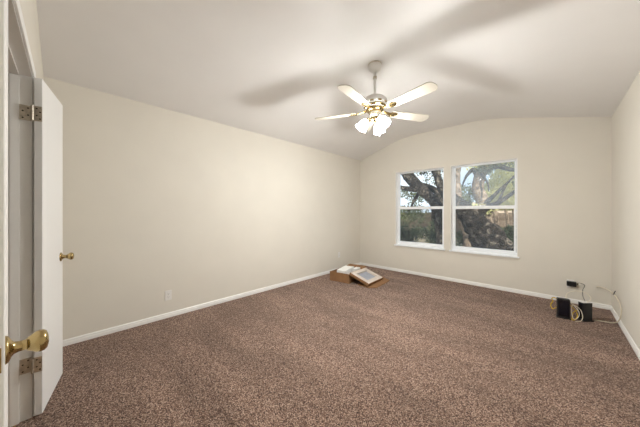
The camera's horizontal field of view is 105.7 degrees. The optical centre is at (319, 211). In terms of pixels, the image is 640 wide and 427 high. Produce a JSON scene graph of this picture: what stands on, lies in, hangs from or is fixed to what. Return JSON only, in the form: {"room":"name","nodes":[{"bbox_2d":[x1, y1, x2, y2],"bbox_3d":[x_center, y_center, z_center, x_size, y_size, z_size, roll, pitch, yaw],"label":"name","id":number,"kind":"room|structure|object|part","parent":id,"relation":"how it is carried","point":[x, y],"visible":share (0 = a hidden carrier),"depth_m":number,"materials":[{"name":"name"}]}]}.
{"room":"empty bedroom","nodes":[
{"label":"empty bedroom","id":0,"kind":"room"},
{"bbox_2d":[19,0,43,79],"bbox_3d":[-1.136,-0.090,0.800,3.825,2.920,0.120,0,0,44],"label":"wall","id":1,"kind":"structure","parent":0,"point":[28,7],"depth_m":1.52,"materials":[{"name":"beige paint"}]},
{"bbox_2d":[5,0,35,426],"bbox_3d":[-1.447,0.186,1.107,1.068,2.128,0.130,0,0,44],"label":"door frame","id":2,"kind":"structure","parent":1,"relation":"attached to","point":[20,72],"depth_m":1.43,"materials":[{"name":"white paint"}]},
{"bbox_3d":[-1.767,-0.595,1.453,0.002,0.090,0.049,0,0,44],"label":"hinge plate","id":3,"kind":"part","parent":2,"relation":"part of","materials":[{"name":"silver metal"}]},
{"bbox_3d":[-1.767,0.925,1.453,0.002,0.090,0.049,0,0,44],"label":"hinge plate","id":4,"kind":"part","parent":2,"relation":"part of","materials":[{"name":"silver metal"}]},
{"bbox_2d":[0,0,48,426],"bbox_3d":[-0.883,0.209,0.701,0.469,2.045,0.106,0,0,37],"label":"door","id":5,"kind":"structure","parent":1,"relation":"in","point":[38,341],"depth_m":0.55,"materials":[{"name":"white paint"}]},
{"bbox_3d":[-0.731,0.335,0.629,0.055,0.055,0.038,0,0,37],"label":"knob","id":6,"kind":"part","parent":5,"relation":"part of","materials":[{"name":"gold metal"}]},
{"bbox_2d":[31,77,73,415],"bbox_3d":[-1.817,0.209,1.669,0.108,2.045,0.470,0,0,-35],"label":"door","id":7,"kind":"structure","parent":1,"relation":"in","point":[47,110],"depth_m":1.56,"materials":[{"name":"white paint"}]},
{"bbox_3d":[-1.887,0.335,1.833,0.038,0.055,0.055,0,0,-36],"label":"knob","id":8,"kind":"part","parent":7,"relation":"part of","materials":[{"name":"gold metal"}]},
{"bbox_2d":[44,77,359,339],"bbox_3d":[-0.792,0.069,4.026,0.150,2.603,5.248,0,0,44],"label":"wall","id":9,"kind":"structure","parent":0,"point":[157,200],"depth_m":2.97,"materials":[{"name":"beige paint"}]},
{"bbox_2d":[165,290,171,300],"bbox_3d":[-1.795,0.988,2.868,0.008,0.115,0.070,0,0,44],"label":"wall outlet","id":10,"kind":"object","parent":9,"relation":"attached to","point":[168,294],"visible":1,"depth_m":2.87,"materials":[{"name":"white plastic"}]},
{"bbox_2d":[63,262,360,346],"bbox_3d":[-0.753,1.222,3.948,0.014,0.057,4.948,0,0,44],"label":"baseboard","id":11,"kind":"structure","parent":9,"relation":"attached to","point":[66,342],"depth_m":2.91,"materials":[{"name":"white paint"}]},
{"bbox_2d":[16,265,639,426],"bbox_3d":[0.651,1.310,2.660,4.125,0.120,5.158,0,0,44],"label":"floor","id":12,"kind":"structure","parent":0,"point":[410,350],"depth_m":1.97,"materials":[{"name":"brown carpet"}]},
{"bbox_2d":[330,264,366,283],"bbox_3d":[0.559,1.163,4.621,0.400,0.174,0.740,0,0,36],"label":"cardboard box","id":13,"kind":"object","parent":12,"relation":"on","point":[334,275],"visible":0.58,"depth_m":4.34,"materials":[{"name":"brown cardboard"}]},
{"bbox_2d":[337,265,353,273],"bbox_3d":[0.487,1.150,4.601,0.185,0.188,0.330,0,0,36],"label":"sheet","id":14,"kind":"object","parent":13,"relation":"in","point":[345,269],"visible":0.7,"depth_m":4.53,"materials":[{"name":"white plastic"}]},
{"bbox_2d":[358,277,389,287],"bbox_3d":[1.001,1.244,4.292,0.335,0.012,0.745,0,0,44],"label":"cardboard sheet","id":15,"kind":"object","parent":12,"relation":"on","point":[384,280],"visible":0.7,"depth_m":4.13,"materials":[{"name":"brown cardboard"}]},
{"bbox_2d":[349,268,382,285],"bbox_3d":[0.829,1.146,4.312,0.378,0.188,0.574,0,0,38],"label":"framed panel","id":16,"kind":"object","parent":15,"relation":"on","point":[366,276],"visible":1,"depth_m":4.28,"materials":[{"name":"beige wood"}]},
{"bbox_3d":[0.833,1.158,4.324,0.245,0.007,0.405,25,13,36],"label":"pane","id":17,"kind":"part","parent":16,"relation":"part of","materials":[{"name":"grey glass"}]},
{"bbox_2d":[556,297,570,319],"bbox_3d":[2.870,1.135,2.859,0.122,0.229,0.074,0,0,36],"label":"modem","id":18,"kind":"object","parent":12,"relation":"on","point":[562,304],"visible":1,"depth_m":2.84,"materials":[{"name":"black plastic"}]},
{"bbox_3d":[2.853,1.130,2.835,0.090,0.180,0.003,0,0,36],"label":"panel","id":19,"kind":"part","parent":18,"relation":"part of","materials":[{"name":"black plastic"}]},
{"bbox_2d":[565,291,590,321],"bbox_3d":[3.042,1.105,2.853,0.211,0.275,0.376,0,0,44],"label":"cable","id":20,"kind":"object","parent":12,"relation":"on","point":[571,291],"visible":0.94,"depth_m":2.79,"materials":[{"name":"beige plastic"}]},
{"bbox_2d":[578,301,593,321],"bbox_3d":[3.052,1.144,2.788,0.124,0.212,0.072,0,0,2],"label":"modem","id":21,"kind":"object","parent":12,"relation":"on","point":[585,306],"visible":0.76,"depth_m":2.76,"materials":[{"name":"black plastic"}]},
{"bbox_3d":[2.997,1.139,2.790,0.003,0.163,0.040,0,0,2],"label":"panel","id":22,"kind":"part","parent":21,"relation":"part of","materials":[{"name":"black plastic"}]},
{"bbox_2d":[36,0,639,160],"bbox_3d":[0.641,-1.482,2.649,4.125,0.537,5.248,0,0,44],"label":"ceiling","id":23,"kind":"structure","parent":0,"point":[271,68],"depth_m":2.24,"materials":[{"name":"white paint"}]},
{"bbox_2d":[315,60,437,136],"bbox_3d":[0.565,-1.162,2.490,1.260,0.756,1.248,0,0,44],"label":"ceiling fan","id":24,"kind":"object","parent":23,"relation":"hanging from","point":[374,104],"visible":1,"depth_m":2.45,"materials":[{"name":"white metal"}]},
{"bbox_3d":[0.167,-1.046,2.668,0.467,0.033,0.135,0,0,19],"label":"blade","id":25,"kind":"part","parent":24,"relation":"part of","materials":[{"name":"white wood"}]},
{"bbox_3d":[0.315,-1.046,2.186,0.135,0.033,0.467,0,0,37],"label":"blade","id":26,"kind":"part","parent":24,"relation":"part of","materials":[{"name":"white wood"}]},
{"bbox_3d":[0.435,-0.901,2.535,0.128,0.135,0.126,0,0,44],"label":"lamp shade","id":27,"kind":"part","parent":24,"relation":"part of","materials":[{"name":"white glass"}]},
{"bbox_3d":[0.579,-1.046,2.958,0.135,0.033,0.467,0,0,1],"label":"blade","id":28,"kind":"part","parent":24,"relation":"part of","materials":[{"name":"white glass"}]},
{"bbox_3d":[0.642,-0.901,2.642,0.125,0.135,0.131,0,0,44],"label":"lamp shade","id":29,"kind":"part","parent":24,"relation":"part of","materials":[{"name":"white glass"}]},
{"bbox_3d":[0.630,-0.901,2.408,0.131,0.135,0.124,0,0,44],"label":"lamp shade","id":30,"kind":"part","parent":24,"relation":"part of","materials":[{"name":"white glass"}]},
{"bbox_3d":[0.982,-1.046,2.655,0.467,0.033,0.135,0,0,-17],"label":"blade","id":31,"kind":"part","parent":24,"relation":"part of","materials":[{"name":"white wood"}]},
{"bbox_3d":[0.819,-1.046,2.179,0.135,0.033,0.467,0,0,-35],"label":"blade","id":32,"kind":"part","parent":24,"relation":"part of","materials":[{"name":"white wood"}]},
{"bbox_2d":[360,117,611,305],"bbox_3d":[2.397,-0.090,4.476,3.825,2.920,0.180,0,0,44],"label":"wall","id":33,"kind":"structure","parent":0,"point":[565,163],"depth_m":3.64,"materials":[{"name":"beige paint"}]},
{"bbox_2d":[394,167,444,251],"bbox_3d":[1.990,-0.044,4.840,0.990,1.571,0.209,0,0,44],"label":"window","id":34,"kind":"structure","parent":33,"relation":"in","point":[402,244],"depth_m":4.90,"materials":[{"name":"white paint"}]},
{"bbox_3d":[1.981,0.695,4.831,0.990,0.028,0.184,0,0,44],"label":"sill","id":35,"kind":"part","parent":34,"relation":"part of","materials":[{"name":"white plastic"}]},
{"bbox_3d":[2.026,-0.435,4.880,0.892,0.754,0.024,0,0,44],"label":"sash","id":36,"kind":"part","parent":34,"relation":"part of","materials":[{"name":"white plastic"}]},
{"bbox_3d":[2.007,0.273,4.859,0.892,0.758,0.024,0,0,44],"label":"sash","id":37,"kind":"part","parent":34,"relation":"part of","materials":[{"name":"white plastic"}]},
{"bbox_2d":[449,158,518,259],"bbox_3d":[2.753,-0.043,4.107,0.982,1.574,0.209,0,0,44],"label":"window","id":38,"kind":"structure","parent":33,"relation":"in","point":[494,253],"depth_m":4.08,"materials":[{"name":"white paint"}]},
{"bbox_3d":[2.744,0.698,4.098,0.982,0.028,0.184,0,0,44],"label":"sill","id":39,"kind":"part","parent":38,"relation":"part of","materials":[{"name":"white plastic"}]},
{"bbox_3d":[2.789,-0.433,4.146,0.884,0.757,0.024,0,0,44],"label":"sash","id":40,"kind":"part","parent":38,"relation":"part of","materials":[{"name":"white plastic"}]},
{"bbox_3d":[2.770,0.276,4.126,0.884,0.758,0.024,0,0,44],"label":"sash","id":41,"kind":"part","parent":38,"relation":"part of","materials":[{"name":"white plastic"}]},
{"bbox_2d":[360,262,610,309],"bbox_3d":[2.330,1.222,4.406,3.825,0.057,0.014,0,0,44],"label":"baseboard","id":42,"kind":"structure","parent":33,"relation":"attached to","point":[575,301],"depth_m":3.98,"materials":[{"name":"white paint"}]},
{"bbox_2d":[567,281,584,300],"bbox_3d":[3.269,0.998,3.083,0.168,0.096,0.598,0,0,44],"label":"power adapter","id":43,"kind":"object","parent":33,"relation":"attached to","point":[569,283],"visible":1,"depth_m":3.27,"materials":[{"name":"black plastic"}]},
{"bbox_2d":[594,284,599,289],"bbox_3d":[3.617,0.982,3.163,0.045,0.075,0.022,0,0,44],"label":"cable plate","id":44,"kind":"object","parent":33,"relation":"attached to","point":[595,285],"visible":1,"depth_m":3.17,"materials":[{"name":"beige paint"}]},
{"bbox_2d":[595,286,621,322],"bbox_3d":[3.384,1.077,2.891,0.186,0.346,0.705,0,0,44],"label":"coaxial cable","id":45,"kind":"object","parent":44,"relation":"attached to","point":[596,286],"visible":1,"depth_m":2.70,"materials":[{"name":"white plastic"}]},
{"bbox_2d":[612,71,639,349],"bbox_3d":[2.074,0.069,1.272,0.150,2.603,5.248,0,0,44],"label":"wall","id":46,"kind":"structure","parent":0,"point":[626,118],"depth_m":2.46,"materials":[{"name":"beige paint"}]},
{"bbox_2d":[610,306,639,359],"bbox_3d":[1.994,1.222,1.307,0.014,0.057,4.948,0,0,44],"label":"baseboard","id":47,"kind":"structure","parent":46,"relation":"attached to","point":[626,333],"depth_m":2.40,"materials":[{"name":"white paint"}]},
{"label":"outside","id":48,"kind":"structure","parent":0,"visible":0},
{"bbox_2d":[400,234,471,246],"bbox_3d":[10.108,1.850,24.945,70.000,0.500,40.022,0,0,44],"label":"ground","id":49,"kind":"structure","parent":48,"point":[423,240],"depth_m":13.08,"materials":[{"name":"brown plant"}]},
{"bbox_2d":[400,190,413,225],"bbox_3d":[5.010,-0.224,16.763,3.490,3.879,2.644,0,0,44],"label":"tree","id":50,"kind":"object","parent":49,"relation":"on","point":[402,217],"visible":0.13,"depth_m":15.69,"materials":[{"name":"plant"}]},
{"bbox_2d":[400,219,428,241],"bbox_3d":[4.195,0.996,11.495,2.007,1.339,1.756,0,0,44],"label":"shrub","id":51,"kind":"object","parent":49,"relation":"on","point":[405,235],"visible":0.63,"depth_m":11.26,"materials":[{"name":"green plant"}]},
{"bbox_3d":[4.117,1.165,11.583,1.012,1.000,1.120,0,0,44],"label":"stem","id":52,"kind":"part","parent":51,"relation":"part of","materials":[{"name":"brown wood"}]},
{"bbox_2d":[403,192,433,229],"bbox_3d":[7.032,-0.051,15.111,3.283,3.538,2.640,0,0,44],"label":"tree","id":53,"kind":"object","parent":49,"relation":"on","point":[418,199],"visible":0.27,"depth_m":15.10,"materials":[{"name":"green plant"}]},
{"bbox_2d":[401,171,442,243],"bbox_3d":[3.206,-0.828,9.320,3.519,6.092,2.074,0,0,28],"label":"oak tree","id":54,"kind":"object","parent":49,"relation":"on","point":[425,190],"visible":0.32,"depth_m":8.66,"materials":[{"name":"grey plant"}]},
{"bbox_2d":[423,218,435,243],"bbox_3d":[5.056,0.933,10.420,1.207,1.456,1.345,0,0,28],"label":"shrub","id":55,"kind":"object","parent":49,"relation":"on","point":[432,234],"visible":0.28,"depth_m":10.32,"materials":[{"name":"green plant"}]},
{"bbox_2d":[400,212,512,233],"bbox_3d":[8.161,0.810,17.102,24.063,1.580,0.070,0,0,44],"label":"fence","id":56,"kind":"object","parent":49,"relation":"on","point":[502,219],"visible":0.07,"depth_m":16.20,"materials":[{"name":"brown wood"}]},
{"bbox_2d":[456,229,462,245],"bbox_3d":[6.128,1.132,10.193,1.007,1.059,0.942,0,0,44],"label":"shrub","id":57,"kind":"object","parent":49,"relation":"on","point":[459,237],"visible":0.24,"depth_m":10.27,"materials":[{"name":"green plant"}]},
{"bbox_2d":[456,168,470,246],"bbox_3d":[4.934,-0.699,8.732,1.372,4.905,1.023,0,0,44],"label":"slim tree","id":58,"kind":"object","parent":49,"relation":"on","point":[466,243],"visible":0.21,"depth_m":8.42,"materials":[{"name":"plant"}]},
{"bbox_2d":[461,183,475,205],"bbox_3d":[8.525,-0.034,13.740,2.463,3.505,1.809,0,0,44],"label":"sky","id":59,"kind":"structure","parent":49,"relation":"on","point":[467,188],"depth_m":13.71,"materials":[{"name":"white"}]},
{"bbox_2d":[434,170,514,250],"bbox_3d":[5.077,-0.550,6.721,1.983,5.810,6.212,0,0,-32],"label":"oak tree","id":60,"kind":"object","parent":49,"relation":"on","point":[483,233],"visible":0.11,"depth_m":6.68,"materials":[{"name":"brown plant"}]},
{"bbox_2d":[461,162,514,222],"bbox_3d":[6.819,-0.878,8.373,3.413,5.393,2.130,0,0,44],"label":"oak tree","id":61,"kind":"object","parent":49,"relation":"on","point":[500,187],"visible":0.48,"depth_m":8.74,"materials":[{"name":"green plant"}]},
{"bbox_2d":[473,199,511,212],"bbox_3d":[17.960,-0.355,18.107,10.000,3.910,8.000,0,0,44],"label":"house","id":62,"kind":"structure","parent":49,"relation":"on","point":[499,211],"depth_m":17.70,"materials":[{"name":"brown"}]},
{"bbox_2d":[487,170,498,224],"bbox_3d":[8.651,-0.690,11.943,1.615,4.793,1.196,0,0,44],"label":"slim tree","id":63,"kind":"object","parent":49,"relation":"on","point":[496,218],"visible":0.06,"depth_m":11.86,"materials":[{"name":"plant"}]},
{"bbox_2d":[494,169,509,225],"bbox_3d":[9.343,-0.670,12.093,1.576,4.749,1.207,0,0,44],"label":"slim tree","id":64,"kind":"object","parent":49,"relation":"on","point":[505,211],"visible":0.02,"depth_m":12.07,"materials":[{"name":"plant"}]},
{"bbox_2d":[501,224,513,242],"bbox_3d":[5.850,1.009,7.470,1.022,1.299,0.881,0,0,44],"label":"shrub","id":65,"kind":"object","parent":49,"relation":"on","point":[508,230],"visible":0.2,"depth_m":7.30,"materials":[{"name":"green plant"}]}
]}

